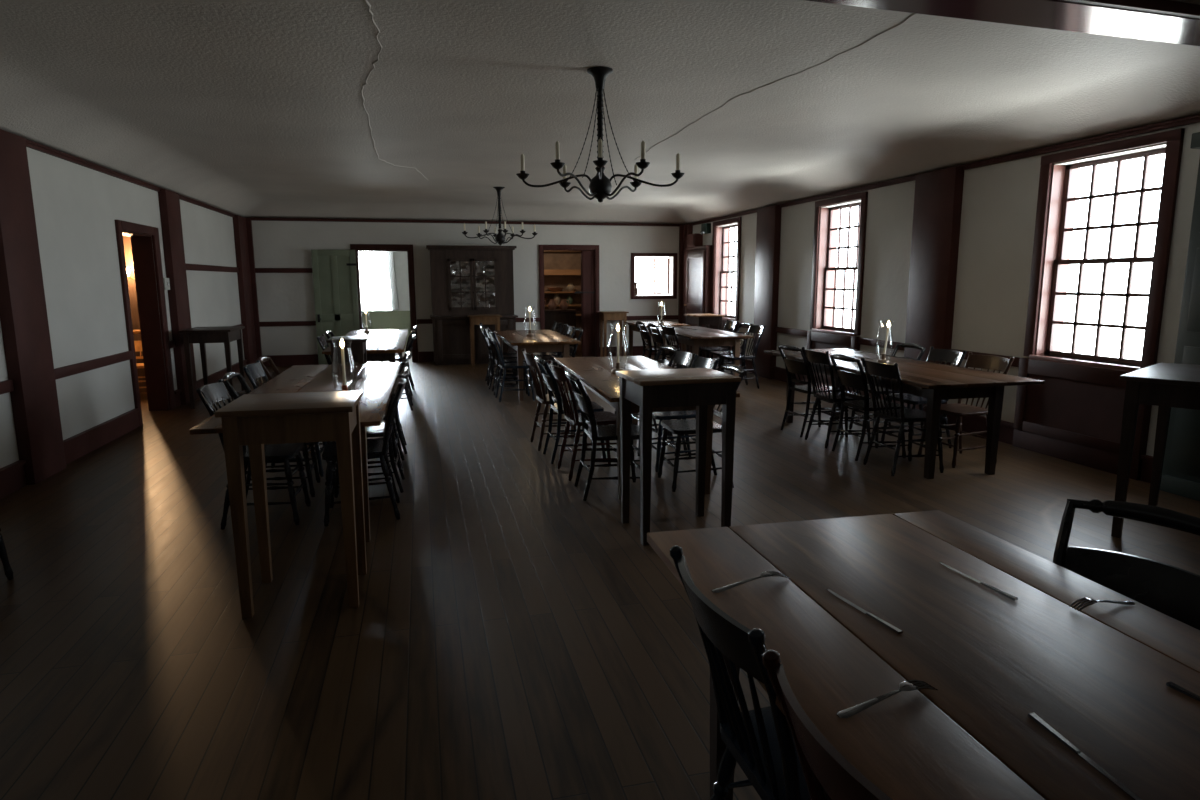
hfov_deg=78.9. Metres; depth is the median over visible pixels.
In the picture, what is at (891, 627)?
table knife
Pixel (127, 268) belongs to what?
wall sconce
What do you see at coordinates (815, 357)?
dining chair
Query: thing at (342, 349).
candle
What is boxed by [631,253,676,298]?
window
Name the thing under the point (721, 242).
window
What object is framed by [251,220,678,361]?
wall
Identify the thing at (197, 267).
trim
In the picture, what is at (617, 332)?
candle
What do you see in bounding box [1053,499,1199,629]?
dining chair
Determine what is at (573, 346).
dining chair
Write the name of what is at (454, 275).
shelf
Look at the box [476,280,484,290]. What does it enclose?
plate
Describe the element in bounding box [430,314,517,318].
countertop
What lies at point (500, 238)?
chandelier
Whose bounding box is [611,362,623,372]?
candle holder
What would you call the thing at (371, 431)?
dining chair
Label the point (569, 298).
crock
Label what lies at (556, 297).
crock
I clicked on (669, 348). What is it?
dining chair
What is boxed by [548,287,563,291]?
basin
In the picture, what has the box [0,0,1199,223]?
ceiling
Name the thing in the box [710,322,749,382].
dining chair
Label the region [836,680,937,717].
fork
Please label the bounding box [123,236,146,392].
wall
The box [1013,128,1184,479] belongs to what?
window
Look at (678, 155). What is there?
candle
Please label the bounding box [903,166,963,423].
pillar
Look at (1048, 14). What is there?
beam
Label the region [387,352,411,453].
dining chair
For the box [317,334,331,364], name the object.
dining chair
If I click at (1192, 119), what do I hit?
trim
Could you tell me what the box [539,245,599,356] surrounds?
door
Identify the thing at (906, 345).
dining chair
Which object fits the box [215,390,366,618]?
serving stand
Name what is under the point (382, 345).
dining table
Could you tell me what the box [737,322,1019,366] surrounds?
trim
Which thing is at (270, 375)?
dining chair
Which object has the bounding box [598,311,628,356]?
serving stand
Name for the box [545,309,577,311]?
countertop
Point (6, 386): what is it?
trim
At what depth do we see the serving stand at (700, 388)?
4.18 m
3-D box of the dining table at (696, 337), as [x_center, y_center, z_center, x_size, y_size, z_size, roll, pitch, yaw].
[1.418,-0.648,10.867,0.876,0.755,2.230,-2,9,-12]
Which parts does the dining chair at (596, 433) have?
crest rail, post, leg, post, leg, seat, leg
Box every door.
[115,220,175,425]
[311,244,417,364]
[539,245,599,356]
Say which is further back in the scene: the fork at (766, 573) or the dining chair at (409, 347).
the dining chair at (409, 347)
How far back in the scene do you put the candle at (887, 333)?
6.54 m
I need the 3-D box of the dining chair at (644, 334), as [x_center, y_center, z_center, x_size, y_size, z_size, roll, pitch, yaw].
[0.848,-0.795,11.397,0.554,0.883,0.430,-2,10,-13]
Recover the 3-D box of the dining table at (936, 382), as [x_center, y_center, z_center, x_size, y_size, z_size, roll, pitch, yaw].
[2.527,0.035,6.669,0.976,0.755,2.720,-2,10,-12]
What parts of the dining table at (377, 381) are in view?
leg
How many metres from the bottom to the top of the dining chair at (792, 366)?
0.883 m
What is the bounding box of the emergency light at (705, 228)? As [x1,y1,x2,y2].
[700,223,710,234]
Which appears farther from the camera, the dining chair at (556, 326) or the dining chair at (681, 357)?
the dining chair at (556, 326)
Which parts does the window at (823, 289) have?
panel, sill, sash, sash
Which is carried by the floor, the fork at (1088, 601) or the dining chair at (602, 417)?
the dining chair at (602, 417)
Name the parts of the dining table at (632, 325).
leg, leg, leg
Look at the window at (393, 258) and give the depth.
16.71 m
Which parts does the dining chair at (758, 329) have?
seat, leg, post, leg, crest rail, post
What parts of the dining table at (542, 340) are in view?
leg, leg, leg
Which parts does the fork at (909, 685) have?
handle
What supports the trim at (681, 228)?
attached to the wall at (276, 244)
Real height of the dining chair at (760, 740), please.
0.885 m
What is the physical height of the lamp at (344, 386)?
0.385 m
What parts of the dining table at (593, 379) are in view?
leg, leg, leg, leg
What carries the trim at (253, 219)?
attached to the wall at (276, 244)
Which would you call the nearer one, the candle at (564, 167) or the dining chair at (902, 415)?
the candle at (564, 167)
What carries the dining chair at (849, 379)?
on the floor
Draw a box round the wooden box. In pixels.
[687,233,702,246]
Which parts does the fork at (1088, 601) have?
handle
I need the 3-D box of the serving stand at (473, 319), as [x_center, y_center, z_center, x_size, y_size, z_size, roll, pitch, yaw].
[-2.050,-1.060,13.014,0.580,0.900,0.420,-2,10,-13]
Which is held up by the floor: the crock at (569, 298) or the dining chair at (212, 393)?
the dining chair at (212, 393)
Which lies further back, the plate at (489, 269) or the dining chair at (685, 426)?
the plate at (489, 269)
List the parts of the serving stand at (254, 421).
leg, leg, leg, leg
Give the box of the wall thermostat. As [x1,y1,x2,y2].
[163,278,169,289]
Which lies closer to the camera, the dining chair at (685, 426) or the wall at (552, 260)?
the dining chair at (685, 426)
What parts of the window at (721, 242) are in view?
panel, sash, sill, sash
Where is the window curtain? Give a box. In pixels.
[385,252,398,309]
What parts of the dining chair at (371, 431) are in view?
leg, seat, leg, leg, crest rail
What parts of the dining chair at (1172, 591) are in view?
post, crest rail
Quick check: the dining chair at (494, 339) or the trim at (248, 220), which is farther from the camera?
the trim at (248, 220)
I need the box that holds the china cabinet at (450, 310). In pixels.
[426,245,517,364]
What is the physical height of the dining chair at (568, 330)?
0.885 m
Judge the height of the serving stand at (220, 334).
0.940 m
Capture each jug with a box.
[548,299,557,309]
[559,299,568,309]
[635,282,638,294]
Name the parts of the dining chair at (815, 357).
post, leg, crest rail, leg, post, seat, leg, leg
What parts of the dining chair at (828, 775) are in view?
post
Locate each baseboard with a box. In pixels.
[0,360,246,498]
[263,345,677,366]
[739,359,1152,482]
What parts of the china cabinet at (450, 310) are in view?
cabinet door, glazed door, cornice, glazed door, cabinet door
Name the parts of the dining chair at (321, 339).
crest rail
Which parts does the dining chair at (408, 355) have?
leg, leg, crest rail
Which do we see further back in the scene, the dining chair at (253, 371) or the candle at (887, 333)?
the candle at (887, 333)
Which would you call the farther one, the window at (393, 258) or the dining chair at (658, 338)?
the window at (393, 258)
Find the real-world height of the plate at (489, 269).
0.211 m
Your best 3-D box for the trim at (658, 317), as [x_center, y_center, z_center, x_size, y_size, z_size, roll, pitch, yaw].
[-2.231,-1.512,13.877,7.866,0.085,0.030,-2,10,-13]
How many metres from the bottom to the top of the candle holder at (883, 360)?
0.084 m
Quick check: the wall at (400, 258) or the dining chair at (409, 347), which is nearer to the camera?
the dining chair at (409, 347)
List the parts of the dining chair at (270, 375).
crest rail, post, post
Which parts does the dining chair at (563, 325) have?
seat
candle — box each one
[341,348,345,384]
[521,153,524,170]
[529,311,530,329]
[555,140,559,158]
[563,165,566,178]
[598,139,601,156]
[617,332,618,362]
[634,164,637,178]
[641,141,644,158]
[676,154,679,169]
[883,327,888,353]
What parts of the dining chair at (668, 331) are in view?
post, crest rail, post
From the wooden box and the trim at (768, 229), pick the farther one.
the wooden box
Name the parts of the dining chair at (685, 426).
leg, leg, seat, leg, post, crest rail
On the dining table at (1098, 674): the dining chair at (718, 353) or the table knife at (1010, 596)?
the table knife at (1010, 596)
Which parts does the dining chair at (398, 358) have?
seat, leg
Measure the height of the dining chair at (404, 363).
0.885 m
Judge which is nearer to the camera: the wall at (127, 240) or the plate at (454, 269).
the wall at (127, 240)
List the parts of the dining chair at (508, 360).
leg, leg, seat, leg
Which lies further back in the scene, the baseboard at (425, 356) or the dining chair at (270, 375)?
the baseboard at (425, 356)
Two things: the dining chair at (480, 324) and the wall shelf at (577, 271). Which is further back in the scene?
the wall shelf at (577, 271)
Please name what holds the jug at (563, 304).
on the cabinet at (568, 316)
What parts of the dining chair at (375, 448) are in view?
leg, leg, seat, leg, leg, post, post, crest rail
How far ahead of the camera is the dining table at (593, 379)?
5.62 m
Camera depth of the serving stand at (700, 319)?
12.63 m
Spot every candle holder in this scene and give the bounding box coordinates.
[341,384,347,390]
[363,327,370,332]
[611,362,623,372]
[877,354,889,363]
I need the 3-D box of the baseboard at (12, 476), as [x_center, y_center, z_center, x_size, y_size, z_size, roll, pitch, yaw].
[-4.133,0.660,4.743,0.045,0.195,16.050,-2,10,-13]
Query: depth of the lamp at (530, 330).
9.91 m
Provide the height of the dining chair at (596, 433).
0.883 m
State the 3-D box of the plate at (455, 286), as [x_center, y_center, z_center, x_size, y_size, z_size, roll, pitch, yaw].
[-2.719,-2.117,13.553,0.216,0.211,0.047,-2,10,-13]
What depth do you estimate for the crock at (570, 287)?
16.77 m
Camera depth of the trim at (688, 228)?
14.51 m
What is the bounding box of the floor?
[0,345,1199,799]
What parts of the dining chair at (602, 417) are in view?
post, crest rail, leg, post, leg, seat, leg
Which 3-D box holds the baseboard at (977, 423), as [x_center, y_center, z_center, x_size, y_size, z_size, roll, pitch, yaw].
[4.014,0.468,5.720,0.045,0.195,14.120,-2,10,-13]
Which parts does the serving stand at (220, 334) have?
leg, leg, leg, leg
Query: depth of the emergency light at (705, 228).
13.41 m
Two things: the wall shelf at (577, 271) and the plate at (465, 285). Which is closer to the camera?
the plate at (465, 285)
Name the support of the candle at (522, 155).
on the chandelier at (600, 187)
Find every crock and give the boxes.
[553,294,560,304]
[566,284,574,290]
[566,296,572,303]
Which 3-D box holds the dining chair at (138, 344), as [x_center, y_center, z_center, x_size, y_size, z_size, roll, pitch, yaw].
[-6.039,-0.458,9.500,0.430,0.883,0.554,-4,10,-23]
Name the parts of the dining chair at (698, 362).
leg, seat, leg, crest rail, post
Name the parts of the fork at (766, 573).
handle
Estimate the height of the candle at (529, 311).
0.291 m
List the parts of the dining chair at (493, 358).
post, leg, leg, seat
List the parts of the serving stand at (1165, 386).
leg, leg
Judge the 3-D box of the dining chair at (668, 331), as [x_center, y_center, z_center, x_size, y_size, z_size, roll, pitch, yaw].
[1.153,-0.601,10.196,0.539,0.885,0.459,-3,10,-16]
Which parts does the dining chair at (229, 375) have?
crest rail, post, post, leg, leg, leg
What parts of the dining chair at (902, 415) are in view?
post, leg, crest rail, leg, post, seat, leg, leg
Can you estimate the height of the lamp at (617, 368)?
0.400 m
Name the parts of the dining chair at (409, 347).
leg, leg, post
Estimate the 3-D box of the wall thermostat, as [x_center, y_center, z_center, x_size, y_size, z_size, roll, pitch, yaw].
[-5.169,-1.384,8.696,0.050,0.140,0.170,-2,10,-13]
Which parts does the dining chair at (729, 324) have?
seat, crest rail, post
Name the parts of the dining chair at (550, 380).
crest rail, post, leg, post, leg, seat, leg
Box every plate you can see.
[450,264,461,274]
[451,280,459,291]
[461,280,469,290]
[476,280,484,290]
[482,264,492,274]
[486,280,494,290]
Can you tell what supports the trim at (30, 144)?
attached to the wall at (77, 207)
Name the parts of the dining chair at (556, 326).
crest rail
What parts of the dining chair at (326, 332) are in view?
seat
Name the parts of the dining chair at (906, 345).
leg, seat, post, crest rail, post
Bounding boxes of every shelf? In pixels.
[454,275,494,275]
[455,292,494,292]
[544,251,580,315]
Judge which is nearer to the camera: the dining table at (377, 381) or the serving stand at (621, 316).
the dining table at (377, 381)
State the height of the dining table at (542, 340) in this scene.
0.755 m
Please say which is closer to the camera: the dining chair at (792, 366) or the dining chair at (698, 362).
the dining chair at (698, 362)
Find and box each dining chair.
[0,528,13,579]
[133,330,145,387]
[196,379,310,529]
[223,372,319,498]
[243,360,326,476]
[258,356,334,444]
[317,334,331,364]
[322,374,406,525]
[325,331,371,363]
[334,367,409,497]
[367,356,408,469]
[381,326,416,389]
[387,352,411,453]
[397,329,415,398]
[401,334,416,410]
[479,323,517,384]
[480,326,517,389]
[485,327,526,395]
[489,330,534,401]
[522,349,587,450]
[527,321,561,381]
[530,324,567,385]
[534,325,574,387]
[535,356,605,463]
[540,328,582,393]
[548,360,616,480]
[565,370,639,500]
[613,346,676,439]
[631,349,695,455]
[636,321,670,359]
[647,323,685,366]
[652,354,718,471]
[658,365,743,491]
[661,325,701,368]
[670,545,810,799]
[699,319,738,372]
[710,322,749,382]
[720,324,765,388]
[762,650,892,799]
[778,345,843,437]
[802,347,870,448]
[830,354,906,460]
[849,343,925,433]
[861,357,944,475]
[881,346,966,448]
[918,352,1013,467]
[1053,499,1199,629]
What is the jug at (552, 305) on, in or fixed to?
on the cabinet at (568, 316)
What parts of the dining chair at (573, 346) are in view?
seat, post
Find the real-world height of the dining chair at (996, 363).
0.885 m
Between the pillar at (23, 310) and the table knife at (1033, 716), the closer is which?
the table knife at (1033, 716)
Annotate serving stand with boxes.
[178,326,244,408]
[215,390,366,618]
[326,336,369,363]
[467,315,501,366]
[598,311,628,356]
[616,368,740,545]
[684,314,724,364]
[1111,362,1199,537]
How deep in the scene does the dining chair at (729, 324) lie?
11.36 m
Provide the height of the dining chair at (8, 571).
0.885 m
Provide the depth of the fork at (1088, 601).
1.67 m
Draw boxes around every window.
[360,258,394,309]
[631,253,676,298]
[709,217,741,364]
[805,192,867,392]
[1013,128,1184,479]
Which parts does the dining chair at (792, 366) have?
post, leg, crest rail, leg, post, seat, leg, leg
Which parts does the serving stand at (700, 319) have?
leg, leg, leg, leg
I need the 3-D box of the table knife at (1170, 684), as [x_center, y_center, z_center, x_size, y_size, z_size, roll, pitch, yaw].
[1.090,0.542,1.247,0.014,0.005,0.226,-3,10,-18]
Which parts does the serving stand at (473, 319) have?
leg, leg, leg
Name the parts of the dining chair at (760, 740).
post, crest rail, leg, seat, post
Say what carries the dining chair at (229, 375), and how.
on the floor
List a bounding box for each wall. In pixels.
[0,147,243,467]
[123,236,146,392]
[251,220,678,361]
[362,252,409,310]
[544,252,580,344]
[693,122,1199,455]
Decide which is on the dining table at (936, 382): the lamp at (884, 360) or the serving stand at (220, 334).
the lamp at (884, 360)
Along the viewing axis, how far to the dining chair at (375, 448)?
4.61 m
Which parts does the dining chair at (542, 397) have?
crest rail, leg, post, leg, seat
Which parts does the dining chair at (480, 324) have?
leg, leg, seat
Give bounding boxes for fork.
[711,571,789,592]
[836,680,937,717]
[1069,597,1134,610]
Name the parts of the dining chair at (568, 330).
seat, crest rail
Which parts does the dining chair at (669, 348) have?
post, crest rail, post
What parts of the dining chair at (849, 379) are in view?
post, leg, crest rail, leg, post, seat, leg, leg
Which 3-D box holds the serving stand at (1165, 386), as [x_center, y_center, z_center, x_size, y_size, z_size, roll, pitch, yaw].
[3.506,0.310,4.346,0.980,0.955,0.550,-8,12,-41]
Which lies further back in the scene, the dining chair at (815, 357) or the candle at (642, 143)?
the dining chair at (815, 357)
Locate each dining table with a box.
[190,363,400,541]
[322,329,408,362]
[493,330,580,400]
[554,356,739,499]
[624,321,690,366]
[647,326,753,376]
[647,510,1199,799]
[764,348,1044,478]
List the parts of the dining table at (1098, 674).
leg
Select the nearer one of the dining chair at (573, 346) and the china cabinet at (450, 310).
the dining chair at (573, 346)
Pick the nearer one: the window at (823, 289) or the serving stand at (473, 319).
the window at (823, 289)
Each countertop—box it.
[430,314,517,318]
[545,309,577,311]
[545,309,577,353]
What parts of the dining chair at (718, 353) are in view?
leg, seat, post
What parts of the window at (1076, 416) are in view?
panel, sill, sash, sash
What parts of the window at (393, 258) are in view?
sash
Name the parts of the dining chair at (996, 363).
leg, seat, leg, leg, post, crest rail, post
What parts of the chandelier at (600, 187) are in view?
arm, arm, arm, chain, chain, stem, arm, chain, chain, arm, arm, arm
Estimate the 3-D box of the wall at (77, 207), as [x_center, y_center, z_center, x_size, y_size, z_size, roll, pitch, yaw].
[-4.364,-0.838,4.910,0.200,3.100,16.946,-2,10,-13]
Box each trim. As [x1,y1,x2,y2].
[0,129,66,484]
[0,324,243,394]
[25,139,234,216]
[158,189,197,404]
[185,263,238,272]
[233,215,256,364]
[246,218,261,359]
[251,218,683,226]
[255,268,312,272]
[259,315,678,326]
[362,311,410,345]
[678,224,683,350]
[682,224,692,323]
[690,114,1199,225]
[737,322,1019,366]
[752,205,781,378]
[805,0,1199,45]
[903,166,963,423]
[1056,0,1199,18]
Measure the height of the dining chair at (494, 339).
0.885 m
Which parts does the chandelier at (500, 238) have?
arm, stem, arm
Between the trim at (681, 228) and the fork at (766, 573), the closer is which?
the fork at (766, 573)
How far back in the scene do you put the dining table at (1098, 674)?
1.47 m
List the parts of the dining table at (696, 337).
leg, leg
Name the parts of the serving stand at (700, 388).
leg, leg, leg, leg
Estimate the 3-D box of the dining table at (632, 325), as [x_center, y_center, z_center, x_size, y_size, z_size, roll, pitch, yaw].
[0.994,-0.976,12.873,0.816,0.755,1.280,-2,10,-13]
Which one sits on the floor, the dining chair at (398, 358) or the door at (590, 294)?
the dining chair at (398, 358)
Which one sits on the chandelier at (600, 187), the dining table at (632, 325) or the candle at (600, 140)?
the candle at (600, 140)
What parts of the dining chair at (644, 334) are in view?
post, post, seat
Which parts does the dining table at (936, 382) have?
leg, leg, leg, leg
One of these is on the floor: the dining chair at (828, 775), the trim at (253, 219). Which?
the dining chair at (828, 775)
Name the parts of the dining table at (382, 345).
leg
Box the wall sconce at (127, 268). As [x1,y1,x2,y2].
[126,267,134,278]
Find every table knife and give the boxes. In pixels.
[827,589,902,633]
[939,562,1017,600]
[1028,713,1141,799]
[1166,681,1199,700]
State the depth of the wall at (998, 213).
7.09 m
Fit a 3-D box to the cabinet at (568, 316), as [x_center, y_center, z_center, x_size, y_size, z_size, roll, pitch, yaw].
[-1.159,-1.435,15.280,1.300,0.900,0.540,-2,10,-13]
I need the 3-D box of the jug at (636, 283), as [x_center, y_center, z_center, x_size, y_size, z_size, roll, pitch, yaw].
[0.716,-2.226,14.604,0.116,0.260,0.100,4,10,22]
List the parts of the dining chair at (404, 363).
leg, leg, post, crest rail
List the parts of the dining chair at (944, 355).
leg, seat, leg, crest rail, leg, post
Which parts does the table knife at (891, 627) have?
blade, handle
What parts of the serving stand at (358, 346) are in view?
leg, leg, leg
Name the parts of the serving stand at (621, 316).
leg, leg, leg, leg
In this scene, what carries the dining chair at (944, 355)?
on the floor
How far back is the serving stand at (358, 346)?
6.96 m
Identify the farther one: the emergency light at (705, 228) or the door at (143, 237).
the emergency light at (705, 228)
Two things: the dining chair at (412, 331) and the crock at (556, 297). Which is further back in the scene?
the crock at (556, 297)
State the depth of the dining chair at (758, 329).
10.19 m
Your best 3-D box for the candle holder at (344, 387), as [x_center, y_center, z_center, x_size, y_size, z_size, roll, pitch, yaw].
[-1.652,-0.056,4.724,0.108,0.084,0.107,-2,10,-13]
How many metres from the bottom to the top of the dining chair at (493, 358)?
0.883 m
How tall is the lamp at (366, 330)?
0.338 m
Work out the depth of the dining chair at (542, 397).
6.52 m
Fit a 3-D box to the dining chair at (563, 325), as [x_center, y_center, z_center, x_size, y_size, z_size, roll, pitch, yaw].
[-0.737,-0.664,10.637,0.554,0.883,0.430,-2,9,-11]
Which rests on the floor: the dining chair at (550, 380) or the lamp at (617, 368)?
the dining chair at (550, 380)
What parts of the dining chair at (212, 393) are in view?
post, crest rail, leg, post, leg, seat, leg, leg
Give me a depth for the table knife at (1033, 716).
1.15 m
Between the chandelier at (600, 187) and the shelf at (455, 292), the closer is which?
the chandelier at (600, 187)
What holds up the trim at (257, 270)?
attached to the wall at (276, 244)
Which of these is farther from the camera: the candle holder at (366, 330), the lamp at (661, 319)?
the lamp at (661, 319)
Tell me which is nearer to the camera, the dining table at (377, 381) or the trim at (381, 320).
the dining table at (377, 381)
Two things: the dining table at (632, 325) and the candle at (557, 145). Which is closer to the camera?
the candle at (557, 145)
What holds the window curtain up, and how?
hanging from the window at (393, 258)
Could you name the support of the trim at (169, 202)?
attached to the wall at (77, 207)
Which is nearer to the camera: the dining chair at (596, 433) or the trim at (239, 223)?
the dining chair at (596, 433)
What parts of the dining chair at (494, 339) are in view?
crest rail, leg, post, leg, seat, leg, leg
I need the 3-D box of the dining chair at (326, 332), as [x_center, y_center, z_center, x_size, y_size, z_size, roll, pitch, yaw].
[-3.240,-0.460,9.449,0.554,0.883,0.430,-2,10,-13]
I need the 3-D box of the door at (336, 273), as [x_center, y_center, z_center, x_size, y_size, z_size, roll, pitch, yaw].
[-4.307,-1.759,13.422,1.753,2.165,0.401,-3,10,-19]
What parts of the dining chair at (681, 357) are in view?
leg, leg, crest rail, post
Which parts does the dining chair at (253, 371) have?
post, crest rail, post, leg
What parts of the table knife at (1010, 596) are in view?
blade, handle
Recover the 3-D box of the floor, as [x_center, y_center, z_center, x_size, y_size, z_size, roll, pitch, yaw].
[-1.526,0.299,7.858,10.396,0.120,21.500,-2,10,-13]
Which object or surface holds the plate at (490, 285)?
on the china cabinet at (450, 310)
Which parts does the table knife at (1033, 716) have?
handle, blade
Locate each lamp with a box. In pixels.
[332,339,355,390]
[363,309,371,332]
[526,307,535,335]
[611,325,628,372]
[658,302,663,324]
[877,321,889,363]
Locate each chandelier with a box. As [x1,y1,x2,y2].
[462,187,537,245]
[516,66,684,202]
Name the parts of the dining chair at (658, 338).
post, post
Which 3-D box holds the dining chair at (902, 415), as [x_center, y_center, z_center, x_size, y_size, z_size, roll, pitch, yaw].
[2.388,0.117,5.782,0.539,0.885,0.459,-2,10,-13]
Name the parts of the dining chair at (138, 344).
crest rail, seat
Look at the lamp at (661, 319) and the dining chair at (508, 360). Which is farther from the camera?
the lamp at (661, 319)
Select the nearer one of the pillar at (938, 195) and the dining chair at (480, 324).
the pillar at (938, 195)
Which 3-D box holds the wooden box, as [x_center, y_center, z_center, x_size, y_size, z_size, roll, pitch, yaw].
[1.812,-3.058,13.977,0.175,0.239,0.420,-2,10,-13]
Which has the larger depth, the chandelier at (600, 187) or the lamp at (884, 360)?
the lamp at (884, 360)

